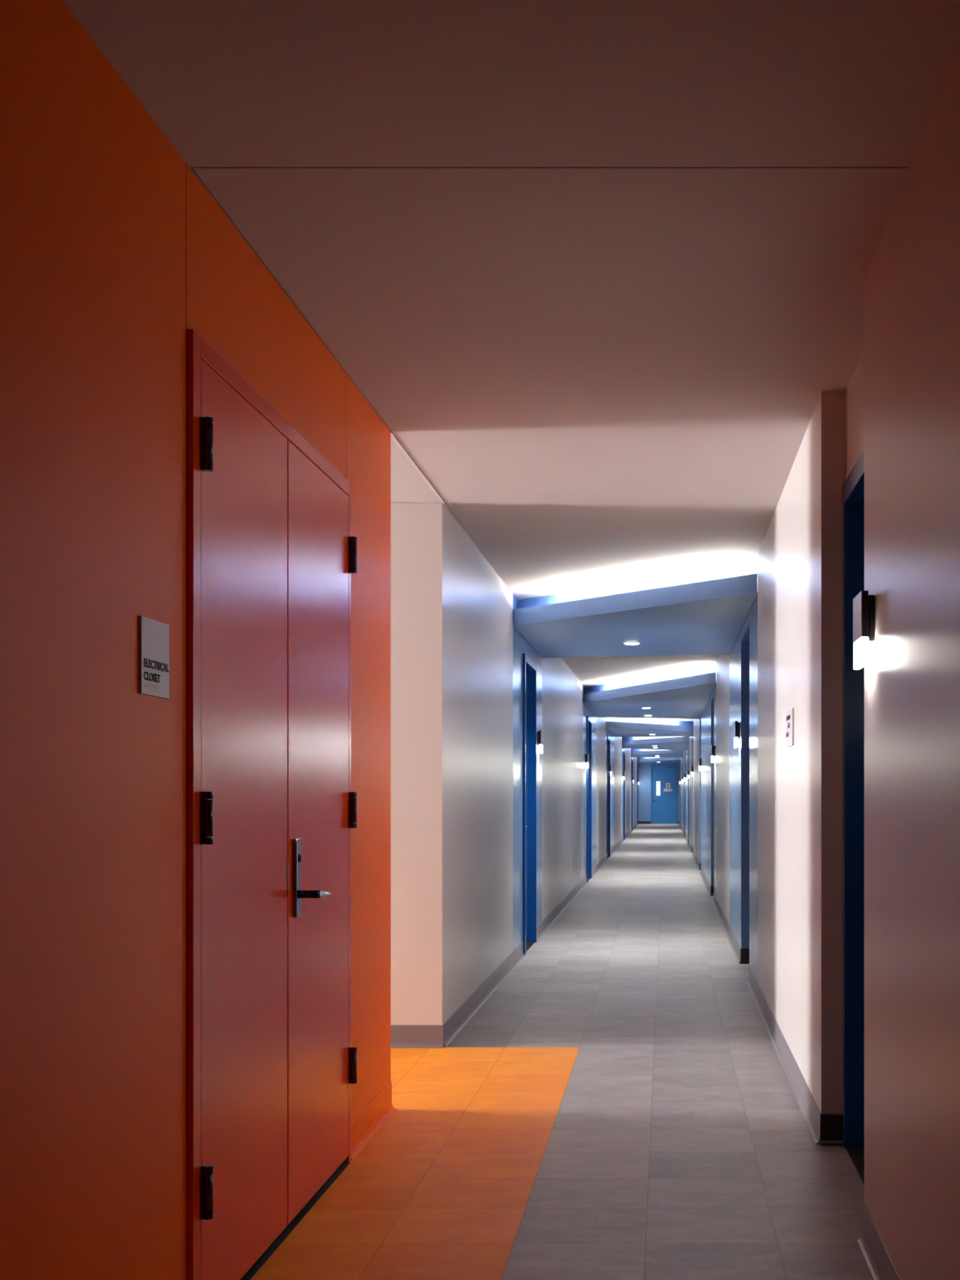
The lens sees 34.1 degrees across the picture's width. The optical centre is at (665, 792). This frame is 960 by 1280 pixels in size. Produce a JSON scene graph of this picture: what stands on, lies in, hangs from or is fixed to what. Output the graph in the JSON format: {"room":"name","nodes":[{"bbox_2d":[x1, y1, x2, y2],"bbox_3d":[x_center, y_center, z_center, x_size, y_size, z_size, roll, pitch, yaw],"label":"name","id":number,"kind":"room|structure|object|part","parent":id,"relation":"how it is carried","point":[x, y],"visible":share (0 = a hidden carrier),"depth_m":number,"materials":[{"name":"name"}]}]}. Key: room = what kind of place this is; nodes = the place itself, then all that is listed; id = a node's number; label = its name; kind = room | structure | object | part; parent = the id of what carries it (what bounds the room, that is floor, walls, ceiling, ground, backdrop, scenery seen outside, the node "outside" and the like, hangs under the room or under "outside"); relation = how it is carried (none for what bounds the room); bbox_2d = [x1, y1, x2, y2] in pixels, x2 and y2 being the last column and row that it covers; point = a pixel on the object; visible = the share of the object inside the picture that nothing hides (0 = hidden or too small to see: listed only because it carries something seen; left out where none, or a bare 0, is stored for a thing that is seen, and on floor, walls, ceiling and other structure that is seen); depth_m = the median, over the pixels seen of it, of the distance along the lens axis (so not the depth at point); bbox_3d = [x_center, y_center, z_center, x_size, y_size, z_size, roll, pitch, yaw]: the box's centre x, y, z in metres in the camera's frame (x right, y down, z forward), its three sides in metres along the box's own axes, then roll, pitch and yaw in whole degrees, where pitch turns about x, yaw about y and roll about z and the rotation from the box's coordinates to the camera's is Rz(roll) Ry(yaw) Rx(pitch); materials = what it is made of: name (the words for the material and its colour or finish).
{"room":"apartment building corridor","nodes":[
{"label":"apartment building corridor","id":0,"kind":"room"},
{"bbox_2d":[0,0,391,1279],"bbox_3d":[-4.595,-0.080,-1.719,7.211,2.440,14.562,0,0,0],"label":"wall","id":1,"kind":"structure","parent":0,"point":[113,247],"depth_m":2.74,"materials":[{"name":"orange paint"}]},
{"bbox_2d":[138,615,168,698],"bbox_3d":[-0.986,-0.259,2.980,0.007,0.146,0.161,0,0,0],"label":"wall sign","id":2,"kind":"object","parent":1,"relation":"attached to","point":[153,635],"visible":1,"depth_m":2.97,"materials":[{"name":"grey plastic"}]},
{"bbox_2d":[186,328,356,1279],"bbox_3d":[-1.008,0.091,3.990,0.202,2.098,1.600,0,0,0],"label":"door","id":3,"kind":"structure","parent":1,"relation":"in","point":[271,549],"depth_m":3.70,"materials":[{"name":"red gloss paint"}]},
{"bbox_3d":[-0.976,0.222,3.989,0.003,0.080,0.011,0,0,0],"label":"latch plate","id":4,"kind":"part","parent":3,"relation":"part of","materials":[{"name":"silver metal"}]},
{"bbox_3d":[-0.969,0.224,4.064,0.012,0.209,0.047,0,0,0],"label":"lock plate","id":5,"kind":"part","parent":3,"relation":"part of","materials":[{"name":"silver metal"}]},
{"bbox_3d":[-0.917,0.272,4.126,0.020,0.031,0.131,0,0,0],"label":"lever handle","id":6,"kind":"part","parent":3,"relation":"part of","materials":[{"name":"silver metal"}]},
{"bbox_2d":[351,1081,395,1159],"bbox_3d":[-0.980,1.090,-1.719,0.019,0.100,14.562,0,0,0],"label":"baseboard","id":7,"kind":"structure","parent":1,"relation":"attached to","point":[367,1123],"depth_m":5.16,"materials":[{"name":"orange paint"}]},
{"bbox_2d":[391,431,444,502],"bbox_3d":[-0.994,-1.298,6.240,0.014,0.005,1.351,0,0,0],"label":"trim","id":8,"kind":"structure","parent":1,"relation":"attached to","point":[393,437],"depth_m":6.15,"materials":[{"name":"grey paint"}]},
{"bbox_2d":[62,0,959,721],"bbox_3d":[-3.450,-1.350,23.852,9.700,0.100,65.704,0,0,0],"label":"ceiling","id":9,"kind":"structure","parent":0,"point":[598,269],"depth_m":3.48,"materials":[{"name":"grey paint"}]},
{"bbox_2d":[391,502,638,1025],"bbox_3d":[-4.600,-0.080,31.662,7.200,2.440,49.484,0,0,0],"label":"wall","id":10,"kind":"structure","parent":0,"point":[457,651],"depth_m":7.70,"materials":[{"name":"grey paint"}]},
{"bbox_2d":[391,822,637,1048],"bbox_3d":[-4.490,1.090,31.652,7.019,0.100,49.503,0,0,0],"label":"baseboard","id":11,"kind":"structure","parent":10,"relation":"attached to","point":[402,1036],"depth_m":7.93,"materials":[{"name":"grey rubber"}]},
{"bbox_2d":[522,653,537,955],"bbox_3d":[-1.056,0.083,11.303,0.148,2.115,0.977,0,0,0],"label":"door","id":12,"kind":"structure","parent":10,"relation":"in","point":[529,667],"depth_m":11.74,"materials":[{"name":"blue paint"}]},
{"bbox_2d":[537,729,542,753],"bbox_3d":[-0.983,-0.398,12.098,0.034,0.178,0.165,0,0,0],"label":"wall sconce","id":13,"kind":"object","parent":10,"relation":"attached to","point":[540,734],"visible":0.99,"depth_m":12.02,"materials":[{"name":"black"}]},
{"bbox_3d":[-0.992,-0.421,12.098,0.016,0.113,0.157,0,0,0],"label":"plate","id":14,"kind":"part","parent":13,"relation":"part of","materials":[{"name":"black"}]},
{"bbox_2d":[538,744,542,753],"bbox_3d":[-0.976,-0.342,12.098,0.018,0.067,0.163,0,0,0],"label":"diffuser","id":15,"kind":"object","parent":13,"relation":"attached to","point":[540,746],"depth_m":12.02,"materials":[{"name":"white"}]},
{"bbox_3d":[-0.968,-0.431,12.098,0.002,0.111,0.165,0,0,0],"label":"plate","id":16,"kind":"part","parent":13,"relation":"part of","materials":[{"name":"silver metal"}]},
{"bbox_2d":[585,753,588,768],"bbox_3d":[-0.983,-0.398,19.329,0.034,0.178,0.165,0,0,0],"label":"wall sconce","id":17,"kind":"object","parent":10,"relation":"attached to","point":[586,754],"visible":1,"depth_m":19.25,"materials":[{"name":"black"}]},
{"bbox_2d":[586,715,591,882],"bbox_3d":[-1.056,0.083,20.081,0.148,2.115,0.999,0,0,0],"label":"door","id":18,"kind":"structure","parent":10,"relation":"in","point":[588,719],"depth_m":20.53,"materials":[{"name":"blue paint"}]},
{"bbox_2d":[607,735,610,858],"bbox_3d":[-1.056,0.083,26.978,0.148,2.115,0.999,0,0,0],"label":"door","id":19,"kind":"structure","parent":10,"relation":"in","point":[608,737],"depth_m":27.43,"materials":[{"name":"blue paint"}]},
{"bbox_2d":[623,751,625,840],"bbox_3d":[-1.056,0.083,37.157,0.148,2.115,0.999,0,0,0],"label":"door","id":20,"kind":"structure","parent":10,"relation":"in","point":[624,752],"depth_m":37.61,"materials":[{"name":"blue paint"}]},
{"bbox_2d":[631,760,632,831],"bbox_3d":[-1.056,0.083,46.002,0.148,2.115,0.999,0,0,0],"label":"door","id":21,"kind":"structure","parent":10,"relation":"in","point":[632,760],"depth_m":46.45,"materials":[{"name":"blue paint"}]},
{"bbox_2d":[512,564,757,657],"bbox_3d":[-0.247,-1.196,10.483,1.501,0.207,4.065,0,0,0],"label":"ceiling panel","id":22,"kind":"object","parent":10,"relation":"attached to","point":[703,612],"depth_m":9.84,"materials":[{"name":"blue paint"}]},
{"bbox_2d":[623,642,639,644],"bbox_3d":[-0.245,-1.088,11.270,0.124,0.010,0.124,0,0,0],"label":"ceiling light","id":23,"kind":"object","parent":22,"relation":"in","point":[626,643],"visible":1,"depth_m":11.23,"materials":[{"name":"white"}]},
{"bbox_2d":[637,765,638,824],"bbox_3d":[-1.056,0.083,55.124,0.148,2.115,0.999,0,0,0],"label":"door","id":24,"kind":"structure","parent":10,"relation":"in","point":[637,766],"depth_m":55.58,"materials":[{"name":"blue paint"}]},
{"bbox_2d":[605,717,693,737],"bbox_3d":[-0.247,-1.196,28.027,1.501,0.207,4.465,0,0,0],"label":"ceiling panel","id":25,"kind":"object","parent":10,"relation":"attached to","point":[617,726],"depth_m":27.35,"materials":[{"name":"blue paint"}]},
{"bbox_2d":[583,664,715,719],"bbox_3d":[-0.247,-1.196,19.101,1.501,0.207,7.523,0,0,0],"label":"ceiling panel","id":26,"kind":"object","parent":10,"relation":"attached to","point":[682,694],"depth_m":18.04,"materials":[{"name":"blue paint"}]},
{"bbox_2d":[622,736,688,751],"bbox_3d":[-0.247,-1.196,36.483,1.501,0.207,7.579,0,0,0],"label":"ceiling panel","id":27,"kind":"object","parent":10,"relation":"attached to","point":[664,743],"depth_m":35.02,"materials":[{"name":"blue paint"}]},
{"bbox_2d":[631,748,683,757],"bbox_3d":[-0.247,-1.196,45.716,1.501,0.207,5.133,0,0,0],"label":"ceiling panel","id":28,"kind":"object","parent":10,"relation":"attached to","point":[635,753],"depth_m":44.40,"materials":[{"name":"blue paint"}]},
{"bbox_2d":[636,757,680,762],"bbox_3d":[-0.247,-1.196,53.894,1.501,0.207,5.020,0,0,0],"label":"ceiling panel","id":29,"kind":"object","parent":10,"relation":"attached to","point":[638,759],"depth_m":53.53,"materials":[{"name":"blue paint"}]},
{"bbox_2d":[250,823,872,1279],"bbox_3d":[-3.450,1.190,23.852,9.700,0.100,65.704,0,0,0],"label":"floor","id":30,"kind":"structure","parent":0,"point":[623,1104],"depth_m":5.11,"materials":[{"name":"grey tile"}]},
{"bbox_2d":[638,762,679,821],"bbox_3d":[-0.200,-0.080,56.504,2.000,2.440,0.200,0,0,0],"label":"wall","id":31,"kind":"structure","parent":0,"point":[644,768],"depth_m":56.40,"materials":[{"name":"blue paint"}]},
{"bbox_2d":[638,821,679,823],"bbox_3d":[-0.247,1.090,56.394,1.505,0.100,0.019,0,0,0],"label":"baseboard","id":32,"kind":"structure","parent":31,"relation":"attached to","point":[639,822],"depth_m":56.40,"materials":[{"name":"grey rubber"}]},
{"bbox_2d":[650,765,678,823],"bbox_3d":[-0.044,0.083,56.436,1.002,2.115,0.175,0,0,0],"label":"door","id":33,"kind":"structure","parent":31,"relation":"in","point":[664,805],"depth_m":56.41,"materials":[{"name":"blue paint"}]},
{"bbox_2d":[663,788,672,791],"bbox_3d":[0.090,-0.099,56.405,0.317,0.113,0.008,0,0,0],"label":"door sign","id":34,"kind":"object","parent":33,"relation":"attached to","point":[664,789],"visible":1,"depth_m":56.40,"materials":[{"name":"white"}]},
{"bbox_2d":[666,782,670,787],"bbox_3d":[0.093,-0.274,56.405,0.161,0.166,0.007,0,0,0],"label":"door sign","id":35,"kind":"object","parent":33,"relation":"attached to","point":[668,784],"visible":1,"depth_m":56.40,"materials":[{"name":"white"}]},
{"bbox_2d":[679,35,959,1279],"bbox_3d":[0.619,-0.080,23.702,0.228,2.440,65.404,0,0,0],"label":"wall","id":36,"kind":"structure","parent":0,"point":[762,820],"depth_m":3.55,"materials":[{"name":"grey paint"}]},
{"bbox_2d":[698,758,701,770],"bbox_3d":[0.488,-0.398,21.776,0.034,0.178,0.165,0,0,0],"label":"wall sconce","id":37,"kind":"object","parent":36,"relation":"attached to","point":[700,759],"visible":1,"depth_m":21.70,"materials":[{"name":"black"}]},
{"bbox_2d":[711,745,715,762],"bbox_3d":[0.488,-0.398,15.824,0.034,0.178,0.165,0,0,0],"label":"wall sconce","id":38,"kind":"object","parent":36,"relation":"attached to","point":[713,748],"visible":1,"depth_m":15.74,"materials":[{"name":"black"}]},
{"bbox_2d":[733,720,740,747],"bbox_3d":[0.488,-0.398,10.540,0.034,0.178,0.165,0,0,0],"label":"wall sconce","id":39,"kind":"object","parent":36,"relation":"attached to","point":[736,725],"visible":1,"depth_m":10.46,"materials":[{"name":"black"}]},
{"bbox_3d":[0.472,-0.431,10.540,0.002,0.111,0.165,0,0,0],"label":"plate","id":40,"kind":"part","parent":39,"relation":"part of","materials":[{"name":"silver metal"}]},
{"bbox_2d":[733,737,737,747],"bbox_3d":[0.481,-0.342,10.540,0.018,0.067,0.163,0,0,0],"label":"diffuser","id":41,"kind":"object","parent":39,"relation":"attached to","point":[735,739],"depth_m":10.46,"materials":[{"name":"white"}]},
{"bbox_3d":[0.497,-0.421,10.540,0.016,0.113,0.157,0,0,0],"label":"plate","id":42,"kind":"part","parent":39,"relation":"part of","materials":[{"name":"black metal"}]},
{"bbox_2d":[786,707,794,747],"bbox_3d":[0.502,-0.260,6.230,0.007,0.148,0.312,0,0,0],"label":"wall sign","id":43,"kind":"object","parent":36,"relation":"attached to","point":[790,713],"visible":1,"depth_m":6.16,"materials":[{"name":"grey plastic"}]},
{"bbox_2d":[679,822,902,1279],"bbox_3d":[0.529,1.090,23.702,0.087,0.100,65.404,0,0,0],"label":"baseboard","id":44,"kind":"structure","parent":36,"relation":"attached to","point":[825,1129],"depth_m":5.44,"materials":[{"name":"grey rubber"}]},
{"bbox_2d":[842,448,864,1185],"bbox_3d":[0.643,0.072,4.467,0.140,2.135,1.071,0,0,0],"label":"door","id":45,"kind":"structure","parent":36,"relation":"in","point":[853,488],"depth_m":4.95,"materials":[{"name":"blue paint"}]},
{"bbox_2d":[853,590,874,669],"bbox_3d":[0.488,-0.398,3.804,0.034,0.178,0.165,0,0,0],"label":"wall sconce","id":46,"kind":"object","parent":36,"relation":"attached to","point":[863,602],"visible":1,"depth_m":3.73,"materials":[{"name":"black"}]},
{"bbox_3d":[0.472,-0.431,3.804,0.002,0.111,0.165,0,0,0],"label":"plate","id":47,"kind":"part","parent":46,"relation":"part of","materials":[{"name":"silver metal"}]},
{"bbox_2d":[853,636,868,669],"bbox_3d":[0.481,-0.342,3.804,0.018,0.067,0.163,0,0,0],"label":"diffuser","id":48,"kind":"object","parent":46,"relation":"attached to","point":[860,646],"depth_m":3.75,"materials":[{"name":"white plastic"}]},
{"bbox_3d":[0.497,-0.421,3.804,0.016,0.113,0.157,0,0,0],"label":"plate","id":49,"kind":"part","parent":46,"relation":"part of","materials":[{"name":"black"}]}
]}

